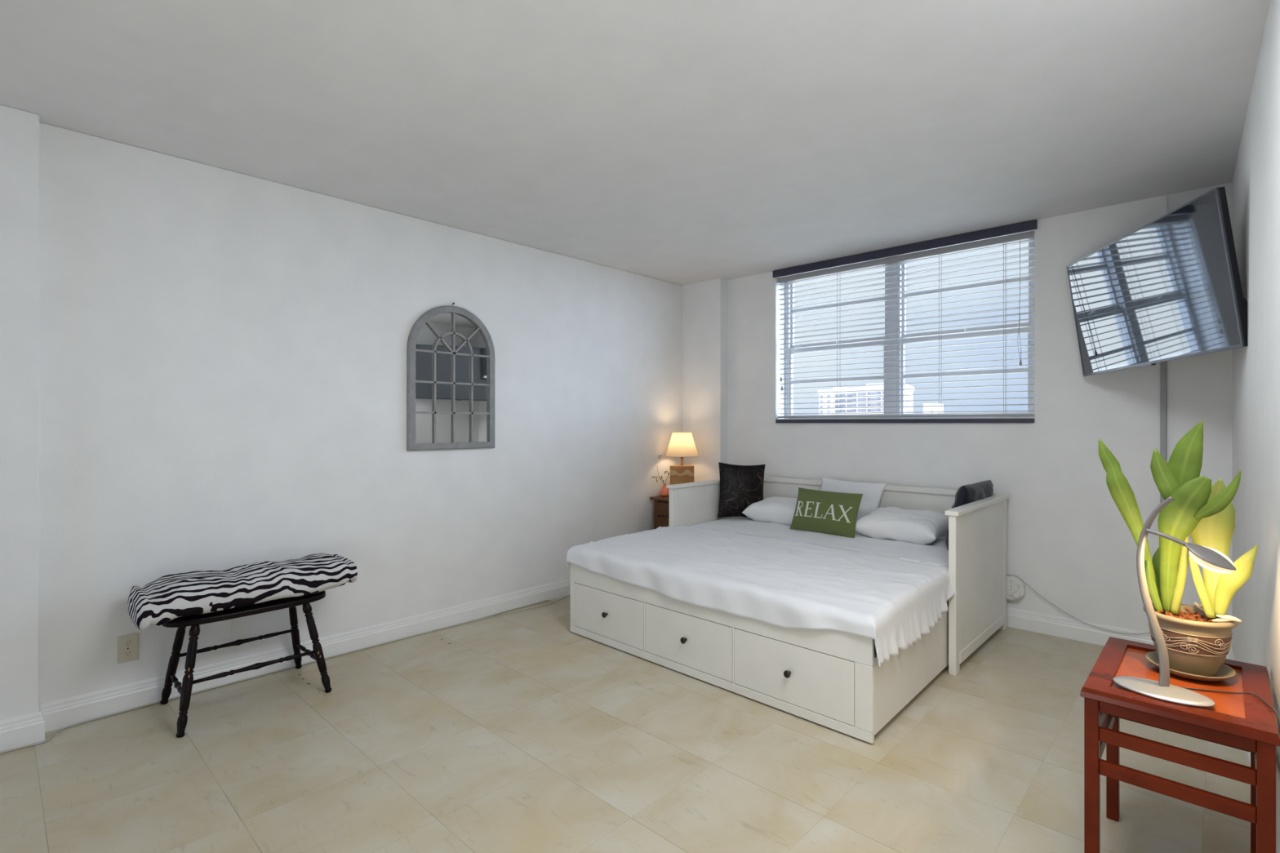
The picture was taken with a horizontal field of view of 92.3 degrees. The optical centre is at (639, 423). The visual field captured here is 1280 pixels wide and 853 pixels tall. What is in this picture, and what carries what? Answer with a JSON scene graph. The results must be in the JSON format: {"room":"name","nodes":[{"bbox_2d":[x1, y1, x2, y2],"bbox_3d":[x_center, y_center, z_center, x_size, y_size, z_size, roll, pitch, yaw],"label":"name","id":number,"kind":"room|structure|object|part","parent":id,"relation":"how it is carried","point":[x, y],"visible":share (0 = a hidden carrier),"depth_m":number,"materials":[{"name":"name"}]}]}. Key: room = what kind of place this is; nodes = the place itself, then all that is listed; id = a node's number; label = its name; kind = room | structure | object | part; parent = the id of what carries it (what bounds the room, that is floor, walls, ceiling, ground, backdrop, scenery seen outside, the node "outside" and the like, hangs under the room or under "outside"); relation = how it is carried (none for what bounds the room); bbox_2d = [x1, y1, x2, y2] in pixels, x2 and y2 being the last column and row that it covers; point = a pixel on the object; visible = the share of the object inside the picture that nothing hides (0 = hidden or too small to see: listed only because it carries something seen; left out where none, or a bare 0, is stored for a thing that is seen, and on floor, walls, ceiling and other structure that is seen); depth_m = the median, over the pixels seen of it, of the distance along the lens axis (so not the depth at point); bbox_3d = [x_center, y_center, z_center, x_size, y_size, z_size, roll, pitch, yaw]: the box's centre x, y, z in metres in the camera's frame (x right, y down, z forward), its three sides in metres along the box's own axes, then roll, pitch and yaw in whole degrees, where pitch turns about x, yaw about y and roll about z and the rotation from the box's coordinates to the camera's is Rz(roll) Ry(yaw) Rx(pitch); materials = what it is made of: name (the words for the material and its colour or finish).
{"room":"bedroom","nodes":[
{"label":"bedroom","id":0,"kind":"room"},
{"bbox_2d":[0,104,683,720],"bbox_3d":[-3.063,0.018,2.372,0.290,2.705,10.225,0,0,43],"label":"wall","id":1,"kind":"structure","parent":0,"point":[203,366],"depth_m":3.35,"materials":[{"name":"paint"}]},
{"bbox_2d":[117,633,137,663],"bbox_3d":[-2.445,1.075,2.936,0.009,0.128,0.076,0,0,43],"label":"wall outlet","id":2,"kind":"object","parent":1,"relation":"attached to","point":[127,645],"visible":1,"depth_m":2.93,"materials":[{"name":"beige plastic"}]},
{"bbox_2d":[123,640,132,647],"bbox_3d":[-2.444,1.051,2.934,0.004,0.033,0.033,0,0,43],"label":"receptacle","id":3,"kind":"object","parent":2,"relation":"attached to","point":[126,643],"depth_m":2.93,"materials":[{"name":"beige plastic"}]},
{"bbox_2d":[123,649,132,657],"bbox_3d":[-2.444,1.099,2.934,0.004,0.033,0.033,0,0,43],"label":"receptacle","id":4,"kind":"object","parent":2,"relation":"attached to","point":[126,653],"depth_m":2.93,"materials":[{"name":"beige plastic"}]},
{"bbox_2d":[212,619,230,642],"bbox_3d":[-2.186,1.070,3.211,0.006,0.125,0.080,0,0,43],"label":"blank cover plate","id":5,"kind":"object","parent":1,"relation":"attached to","point":[220,629],"visible":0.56,"depth_m":3.21,"materials":[{"name":"paint"}]},
{"bbox_2d":[0,578,570,754],"bbox_3d":[-3.025,1.308,2.256,0.106,0.125,10.110,0,0,43],"label":"baseboard","id":6,"kind":"structure","parent":1,"relation":"attached to","point":[31,728],"depth_m":3.27,"materials":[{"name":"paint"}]},
{"bbox_2d":[406,305,494,450],"bbox_3d":[-1.263,-0.309,4.166,0.029,0.970,0.644,0,0,43],"label":"arched mirror","id":7,"kind":"object","parent":1,"relation":"attached to","point":[451,352],"visible":1,"depth_m":4.15,"materials":[{"name":"grey mirror"}]},
{"bbox_2d":[0,595,1250,852],"bbox_3d":[-1.483,1.430,0.907,4.600,0.120,10.675,0,0,43],"label":"floor","id":8,"kind":"structure","parent":0,"point":[523,732],"depth_m":2.42,"materials":[{"name":"tile"}]},
{"bbox_2d":[160,590,331,737],"bbox_3d":[-1.955,1.134,3.068,0.479,0.480,0.700,0,0,43],"label":"bench","id":9,"kind":"object","parent":8,"relation":"on","point":[184,689],"visible":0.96,"depth_m":2.98,"materials":[{"name":"black paint"}]},
{"bbox_3d":[-2.264,1.144,2.992,0.155,0.459,0.042,0,0,14],"label":"leg","id":10,"kind":"part","parent":9,"relation":"part of","materials":[{"name":"black paint"}]},
{"bbox_3d":[-2.023,1.144,2.755,0.042,0.460,0.170,0,0,-14],"label":"leg","id":11,"kind":"part","parent":9,"relation":"part of","materials":[{"name":"black paint"}]},
{"bbox_2d":[127,552,357,631],"bbox_3d":[-1.953,0.818,3.087,0.413,0.203,0.924,0,0,43],"label":"bench cushion","id":12,"kind":"object","parent":9,"relation":"on","point":[162,600],"visible":1,"depth_m":2.91,"materials":[{"name":"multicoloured fabric"}]},
{"bbox_3d":[-1.955,0.908,3.068,0.300,0.028,0.700,0,0,43],"label":"seat","id":13,"kind":"part","parent":9,"relation":"part of","materials":[{"name":"black paint"}]},
{"bbox_3d":[-1.896,1.144,3.379,0.042,0.459,0.158,0,0,-14],"label":"leg","id":14,"kind":"part","parent":9,"relation":"part of","materials":[{"name":"black paint"}]},
{"bbox_3d":[-1.653,1.144,3.147,0.163,0.459,0.042,0,0,13],"label":"leg","id":15,"kind":"part","parent":9,"relation":"part of","materials":[{"name":"black paint"}]},
{"bbox_2d":[477,595,569,620],"bbox_3d":[-0.820,1.365,4.548,0.076,0.005,0.831,0,0,43],"label":"extension cord","id":16,"kind":"object","parent":8,"relation":"on","point":[568,595],"visible":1,"depth_m":4.49,"materials":[{"name":"white plastic"}]},
{"bbox_2d":[649,495,669,528],"bbox_3d":[0.477,1.018,5.526,0.615,0.705,0.495,0,0,43],"label":"nightstand","id":17,"kind":"object","parent":8,"relation":"on","point":[661,504],"visible":0.12,"depth_m":5.50,"materials":[{"name":"brown wood"}]},
{"bbox_3d":[0.331,0.902,5.373,0.455,0.135,0.022,0,0,43],"label":"drawer","id":18,"kind":"part","parent":17,"relation":"part of","materials":[{"name":"brown wood"}]},
{"bbox_3d":[0.331,0.765,5.373,0.455,0.120,0.022,0,0,43],"label":"drawer","id":19,"kind":"part","parent":17,"relation":"part of","materials":[{"name":"brown wood"}]},
{"bbox_2d":[658,483,669,497],"bbox_3d":[0.224,0.608,5.590,0.104,0.115,0.104,0,0,43],"label":"bud vase","id":20,"kind":"object","parent":17,"relation":"on","point":[664,492],"visible":0.91,"depth_m":5.56,"materials":[{"name":"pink ceramic"}]},
{"bbox_2d":[651,455,670,484],"bbox_3d":[0.208,0.450,5.606,0.210,0.311,0.098,0,0,43],"label":"sprigs","id":21,"kind":"object","parent":20,"relation":"in","point":[659,455],"visible":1,"depth_m":5.61,"materials":[{"name":"plant"}]},
{"bbox_2d":[665,431,698,484],"bbox_3d":[0.385,0.374,5.644,0.304,0.582,0.304,0,0,43],"label":"table lamp","id":22,"kind":"object","parent":17,"relation":"on","point":[682,444],"visible":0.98,"depth_m":5.59,"materials":[{"name":"beige fabric"}]},
{"bbox_3d":[0.385,0.193,5.644,0.300,0.215,0.300,0,0,43],"label":"lamp shade","id":23,"kind":"part","parent":22,"relation":"part of","materials":[{"name":"fabric"}]},
{"bbox_2d":[570,475,1009,743],"bbox_3d":[0.980,0.917,4.055,2.092,0.905,2.138,0,0,43],"label":"daybed","id":24,"kind":"object","parent":8,"relation":"on","point":[834,680],"visible":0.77,"depth_m":3.33,"materials":[{"name":"paint"}]},
{"bbox_3d":[-0.214,1.172,3.764,0.033,0.032,0.032,0,0,43],"label":"knob","id":25,"kind":"part","parent":24,"relation":"part of","materials":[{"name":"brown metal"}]},
{"bbox_3d":[-0.197,1.177,3.783,0.625,0.277,0.021,0,0,44],"label":"drawer","id":26,"kind":"part","parent":24,"relation":"part of","materials":[{"name":"paint"}]},
{"bbox_3d":[0.238,1.172,3.321,0.033,0.032,0.032,0,0,43],"label":"knob","id":27,"kind":"part","parent":24,"relation":"part of","materials":[{"name":"brown metal"}]},
{"bbox_3d":[0.256,1.177,3.340,0.611,0.277,0.021,0,0,44],"label":"drawer","id":28,"kind":"part","parent":24,"relation":"part of","materials":[{"name":"paint"}]},
{"bbox_3d":[0.608,0.923,5.118,0.070,0.893,1.107,0,0,43],"label":"armrest","id":29,"kind":"part","parent":24,"relation":"part of","materials":[{"name":"paint"}]},
{"bbox_2d":[566,524,954,666],"bbox_3d":[0.635,0.905,3.696,2.125,0.266,1.149,0,0,43],"label":"bedspread","id":30,"kind":"object","parent":24,"relation":"on","point":[891,602],"visible":0.99,"depth_m":3.24,"materials":[{"name":"white fabric"}]},
{"bbox_3d":[0.692,1.172,2.877,0.033,0.032,0.032,0,0,43],"label":"knob","id":31,"kind":"part","parent":24,"relation":"part of","materials":[{"name":"brown metal"}]},
{"bbox_3d":[0.709,1.177,2.896,0.633,0.277,0.021,0,0,44],"label":"drawer","id":32,"kind":"part","parent":24,"relation":"part of","materials":[{"name":"paint"}]},
{"bbox_2d":[685,516,948,604],"bbox_3d":[1.328,0.901,4.422,1.950,0.239,0.965,0,0,43],"label":"mattress","id":33,"kind":"object","parent":24,"relation":"on","point":[935,553],"visible":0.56,"depth_m":4.16,"materials":[{"name":"white fabric"}]},
{"bbox_2d":[717,462,764,518],"bbox_3d":[0.842,0.560,5.097,0.419,0.476,0.149,0,0,-2],"label":"cushion","id":34,"kind":"object","parent":33,"relation":"on","point":[741,486],"visible":0.8,"depth_m":5.05,"materials":[{"name":"black fabric"}]},
{"bbox_2d":[742,496,797,525],"bbox_3d":[1.193,0.707,4.933,0.647,0.202,0.390,0,0,43],"label":"pillow","id":35,"kind":"object","parent":33,"relation":"on","point":[777,509],"visible":0.6,"depth_m":4.88,"materials":[{"name":"fabric"}]},
{"bbox_2d":[789,487,862,537],"bbox_3d":[1.342,0.642,4.454,0.505,0.310,0.158,0,0,43],"label":"cushion","id":36,"kind":"object","parent":33,"relation":"on","point":[832,513],"visible":1,"depth_m":4.40,"materials":[{"name":"green fabric"}]},
{"bbox_2d":[820,477,885,520],"bbox_3d":[1.598,0.618,4.735,0.582,0.376,0.134,0,0,43],"label":"pillow","id":37,"kind":"object","parent":33,"relation":"on","point":[872,493],"visible":0.38,"depth_m":4.61,"materials":[{"name":"fabric"}]},
{"bbox_2d":[855,506,948,544],"bbox_3d":[1.819,0.706,4.242,0.416,0.222,0.580,0,0,-44],"label":"pillow","id":38,"kind":"object","parent":33,"relation":"on","point":[893,523],"visible":0.93,"depth_m":4.12,"materials":[{"name":"fabric"}]},
{"bbox_2d":[945,480,993,550],"bbox_3d":[2.131,0.586,3.961,0.179,0.412,0.562,0,0,43],"label":"cushion","id":39,"kind":"object","parent":33,"relation":"on","point":[966,494],"visible":0.44,"depth_m":3.80,"materials":[{"name":"black fabric"}]},
{"bbox_3d":[1.688,0.792,4.794,2.010,0.655,0.071,0,0,43],"label":"backrest","id":40,"kind":"part","parent":24,"relation":"part of","materials":[{"name":"paint"}]},
{"bbox_3d":[2.068,0.923,3.733,0.070,0.893,1.107,0,0,43],"label":"armrest","id":41,"kind":"part","parent":24,"relation":"part of","materials":[{"name":"paint"}]},
{"bbox_2d":[1080,636,1279,852],"bbox_3d":[1.637,1.070,1.871,0.408,0.600,0.595,0,0,43],"label":"side table","id":42,"kind":"object","parent":8,"relation":"on","point":[1244,722],"visible":0.97,"depth_m":1.72,"materials":[{"name":"brown wood"}]},
{"bbox_3d":[1.321,1.085,1.796,0.034,0.571,0.034,0,0,43],"label":"leg","id":43,"kind":"part","parent":42,"relation":"part of","materials":[{"name":"red wood"}]},
{"bbox_3d":[1.480,0.900,1.966,0.022,0.038,0.432,0,0,43],"label":"rail","id":44,"kind":"part","parent":42,"relation":"part of","materials":[{"name":"brown wood"}]},
{"bbox_3d":[1.480,0.996,1.966,0.022,0.039,0.432,0,0,43],"label":"rail","id":45,"kind":"part","parent":42,"relation":"part of","materials":[{"name":"brown wood"}]},
{"bbox_3d":[1.641,1.085,2.134,0.034,0.571,0.034,0,0,43],"label":"leg","id":46,"kind":"part","parent":42,"relation":"part of","materials":[{"name":"red wood"}]},
{"bbox_2d":[1112,496,1236,707],"bbox_3d":[1.507,0.489,1.744,0.266,0.559,0.142,0,0,43],"label":"desk lamp","id":47,"kind":"object","parent":42,"relation":"on","point":[1211,559],"visible":1,"depth_m":1.76,"materials":[{"name":"metal"}]},
{"bbox_3d":[1.496,0.486,1.786,0.085,0.554,0.032,0,0,43],"label":"stem","id":48,"kind":"part","parent":47,"relation":"part of","materials":[{"name":"metal"}]},
{"bbox_3d":[1.516,0.329,1.770,0.014,0.046,0.102,0,0,-43],"label":"arm","id":49,"kind":"part","parent":47,"relation":"part of","materials":[{"name":"metal"}]},
{"bbox_3d":[1.575,0.367,1.701,0.108,0.060,0.051,0,0,43],"label":"head blade","id":50,"kind":"part","parent":47,"relation":"part of","materials":[{"name":"metal"}]},
{"bbox_3d":[1.580,0.376,1.700,0.093,0.061,0.084,0,0,43],"label":"lamp shade","id":51,"kind":"part","parent":47,"relation":"part of","materials":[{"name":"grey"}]},
{"bbox_3d":[1.449,0.996,1.673,0.322,0.039,0.022,0,0,43],"label":"rail","id":52,"kind":"part","parent":42,"relation":"part of","materials":[{"name":"red wood"}]},
{"bbox_3d":[1.449,0.900,1.673,0.322,0.038,0.022,0,0,43],"label":"rail","id":53,"kind":"part","parent":42,"relation":"part of","materials":[{"name":"brown wood"}]},
{"bbox_3d":[1.637,0.787,1.871,0.288,0.013,0.475,0,0,43],"label":"inset panel","id":54,"kind":"part","parent":42,"relation":"part of","materials":[{"name":"orange wood"}]},
{"bbox_3d":[1.637,0.785,1.871,0.408,0.030,0.595,0,0,43],"label":"frame","id":55,"kind":"part","parent":42,"relation":"part of","materials":[{"name":"brown wood"}]},
{"bbox_3d":[1.771,0.996,2.012,0.322,0.039,0.022,0,0,43],"label":"rail","id":56,"kind":"part","parent":42,"relation":"part of","materials":[{"name":"brown wood"}]},
{"bbox_2d":[1145,651,1235,682],"bbox_3d":[1.716,0.766,1.922,0.212,0.030,0.212,0,0,43],"label":"saucer","id":57,"kind":"object","parent":42,"relation":"on","point":[1225,672],"visible":0.49,"depth_m":1.87,"materials":[{"name":"ceramic"}]},
{"bbox_2d":[1097,421,1257,676],"bbox_3d":[1.669,0.381,1.943,0.346,0.777,0.222,0,0,25],"label":"potted plant","id":58,"kind":"object","parent":57,"relation":"on","point":[1197,637],"visible":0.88,"depth_m":1.90,"materials":[{"name":"green plant"}]},
{"bbox_3d":[1.716,0.680,1.922,0.222,0.178,0.222,0,0,43],"label":"pot","id":59,"kind":"part","parent":58,"relation":"part of","materials":[{"name":"ceramic"}]},
{"bbox_2d":[1179,686,1279,726],"bbox_3d":[1.653,0.795,1.678,0.178,0.072,0.295,0,0,-11],"label":"lamp cord","id":60,"kind":"object","parent":42,"relation":"on","point":[1261,699],"visible":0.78,"depth_m":1.76,"materials":[{"name":"black plastic"}]},
{"bbox_3d":[1.900,1.085,1.889,0.034,0.571,0.034,0,0,43],"label":"leg","id":61,"kind":"part","parent":42,"relation":"part of","materials":[{"name":"red wood"}]},
{"bbox_3d":[1.740,0.996,1.719,0.022,0.039,0.432,0,0,43],"label":"rail","id":62,"kind":"part","parent":42,"relation":"part of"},
{"bbox_3d":[1.579,1.085,1.551,0.034,0.571,0.034,0,0,43],"label":"leg","id":63,"kind":"part","parent":42,"relation":"part of","materials":[{"name":"red wood"}]},
{"bbox_2d":[0,0,1270,285],"bbox_3d":[-1.483,-1.395,0.907,4.600,0.120,10.675,0,0,43],"label":"ceiling","id":64,"kind":"structure","parent":0,"point":[680,142],"depth_m":2.60,"materials":[{"name":"paint"}]},
{"bbox_2d":[683,182,1231,648],"bbox_3d":[2.029,0.018,4.681,4.500,2.705,0.365,0,0,43],"label":"wall","id":65,"kind":"structure","parent":0,"point":[1068,539],"depth_m":4.00,"materials":[{"name":"paint"}]},
{"bbox_2d":[775,417,1035,422],"bbox_3d":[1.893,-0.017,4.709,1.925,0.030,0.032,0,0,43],"label":"trim","id":66,"kind":"structure","parent":65,"relation":"attached to","point":[864,420],"depth_m":4.56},
{"bbox_2d":[784,230,1035,418],"bbox_3d":[2.017,-0.670,4.847,1.945,1.280,0.100,0,0,43],"label":"window","id":67,"kind":"structure","parent":65,"relation":"in","point":[1030,375],"depth_m":4.81,"materials":[{"name":"white metal"}]},
{"bbox_3d":[1.653,-0.360,5.193,0.860,0.610,0.030,0,0,43],"label":"sash","id":68,"kind":"part","parent":67,"relation":"part of","materials":[{"name":"clear glass"}]},
{"bbox_3d":[1.670,-0.968,5.211,0.860,0.605,0.030,0,0,43],"label":"sash","id":69,"kind":"part","parent":67,"relation":"part of","materials":[{"name":"clear glass"}]},
{"bbox_2d":[773,219,1037,417],"bbox_3d":[1.905,-0.689,4.728,1.973,1.287,0.093,0,0,43],"label":"blind","id":70,"kind":"object","parent":67,"relation":"attached to","point":[1029,225],"visible":1,"depth_m":4.58,"materials":[{"name":"white plastic"}]},
{"bbox_3d":[1.276,-0.645,5.354,0.014,1.190,0.051,0,0,43],"label":"ladder cord","id":71,"kind":"part","parent":70,"relation":"part of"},
{"bbox_3d":[1.976,-0.645,4.690,0.014,1.190,0.051,0,0,43],"label":"ladder cord","id":72,"kind":"part","parent":70,"relation":"part of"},
{"bbox_3d":[1.919,-1.252,4.744,1.925,0.045,0.050,0,0,43],"label":"head rail","id":73,"kind":"part","parent":70,"relation":"part of","materials":[{"name":"black metal"}]},
{"bbox_3d":[1.919,-0.053,4.744,1.921,0.017,0.050,0,0,43],"label":"rail","id":74,"kind":"part","parent":70,"relation":"part of","materials":[{"name":"white plastic"}]},
{"bbox_3d":[2.494,-0.645,4.198,0.014,1.190,0.051,0,0,43],"label":"ladder cord","id":75,"kind":"part","parent":70,"relation":"part of","materials":[{"name":"white fabric"}]},
{"bbox_3d":[2.533,-0.830,4.106,0.021,0.820,0.005,0,0,43],"label":"pull cord","id":76,"kind":"part","parent":70,"relation":"part of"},
{"bbox_3d":[2.366,-0.360,4.516,0.873,0.610,0.030,0,0,43],"label":"sash","id":77,"kind":"part","parent":67,"relation":"part of","materials":[{"name":"clear glass"}]},
{"bbox_3d":[2.384,-0.968,4.534,0.873,0.605,0.030,0,0,43],"label":"sash","id":78,"kind":"part","parent":67,"relation":"part of","materials":[{"name":"clear glass"}]},
{"bbox_2d":[1006,576,1025,600],"bbox_3d":[2.490,1.102,4.118,0.160,0.160,0.046,0,0,43],"label":"wall outlet","id":79,"kind":"object","parent":65,"relation":"attached to","point":[1013,584],"visible":0.56,"depth_m":4.09,"materials":[{"name":"white plastic"}]},
{"bbox_2d":[1012,591,1021,599],"bbox_3d":[2.489,1.137,4.065,0.044,0.044,0.032,0,0,43],"label":"plug","id":80,"kind":"object","parent":79,"relation":"attached to","point":[1016,595],"visible":1,"depth_m":4.05,"materials":[{"name":"white plastic"}]},
{"bbox_2d":[1006,574,1150,635],"bbox_3d":[2.749,1.142,3.864,0.882,0.257,0.004,0,0,43],"label":"power cord","id":81,"kind":"object","parent":79,"relation":"attached to","point":[1006,575],"visible":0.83,"depth_m":3.87,"materials":[{"name":"white plastic"}]},
{"bbox_2d":[1006,607,1231,659],"bbox_3d":[1.841,1.308,4.676,3.835,0.125,0.131,0,0,43],"label":"baseboard","id":82,"kind":"structure","parent":65,"relation":"attached to","point":[1065,628],"depth_m":3.91,"materials":[{"name":"paint"}]},
{"bbox_2d":[1160,361,1166,503],"bbox_3d":[3.060,0.345,3.594,0.028,1.790,0.021,0,0,43],"label":"cable cover","id":83,"kind":"object","parent":65,"relation":"attached to","point":[1162,365],"visible":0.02,"depth_m":3.59,"materials":[{"name":"grey plastic"}]},
{"bbox_2d":[1162,195,1167,215],"bbox_3d":[3.069,-1.081,3.594,0.022,0.503,0.009,0,0,43],"label":"channel","id":84,"kind":"object","parent":65,"relation":"attached to","point":[1164,197],"visible":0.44,"depth_m":3.59,"materials":[{"name":"paint"}]},
{"bbox_2d":[1231,0,1279,852],"bbox_3d":[-0.030,0.018,-0.506,0.200,2.705,10.240,0,0,41],"label":"wall","id":85,"kind":"structure","parent":0,"point":[1255,183],"depth_m":2.16,"materials":[{"name":"paint"}]},
{"bbox_2d":[1066,186,1247,376],"bbox_3d":[2.829,-0.653,3.188,0.532,0.728,1.225,0,0,9],"label":"television","id":86,"kind":"object","parent":85,"relation":"attached to","point":[1169,288],"visible":0.97,"depth_m":3.03,"materials":[{"name":"black"}]},
{"bbox_2d":[1228,648,1278,852],"bbox_3d":[-0.108,1.308,-0.432,0.016,0.125,10.232,0,0,41],"label":"baseboard","id":87,"kind":"structure","parent":85,"relation":"attached to","point":[1247,754],"depth_m":2.44,"materials":[{"name":"paint"}]},
{"label":"outside","id":88,"kind":"structure","parent":0,"visible":0},
{"bbox_3d":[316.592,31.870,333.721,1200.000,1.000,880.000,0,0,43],"label":"ground","id":89,"kind":"structure","parent":88,"visible":0},
{"bbox_2d":[817,382,884,414],"bbox_3d":[44.278,11.920,125.095,23.146,38.900,24.687,0,0,43],"label":"hotel building","id":90,"kind":"structure","parent":89,"relation":"on","point":[875,387],"depth_m":117.80,"materials":[{"name":"white concrete"}]},
{"bbox_2d":[904,384,914,413],"bbox_3d":[49.713,12.170,115.040,5.112,38.400,18.322,0,0,43],"label":"hotel wing","id":91,"kind":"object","parent":89,"relation":"on","point":[906,386],"visible":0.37,"depth_m":114.26},
{"bbox_2d":[923,403,942,413],"bbox_3d":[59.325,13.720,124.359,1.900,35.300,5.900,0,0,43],"label":"annex building","id":92,"kind":"structure","parent":89,"relation":"on","point":[927,408],"depth_m":122.58,"materials":[{"name":"white concrete"}]}
]}

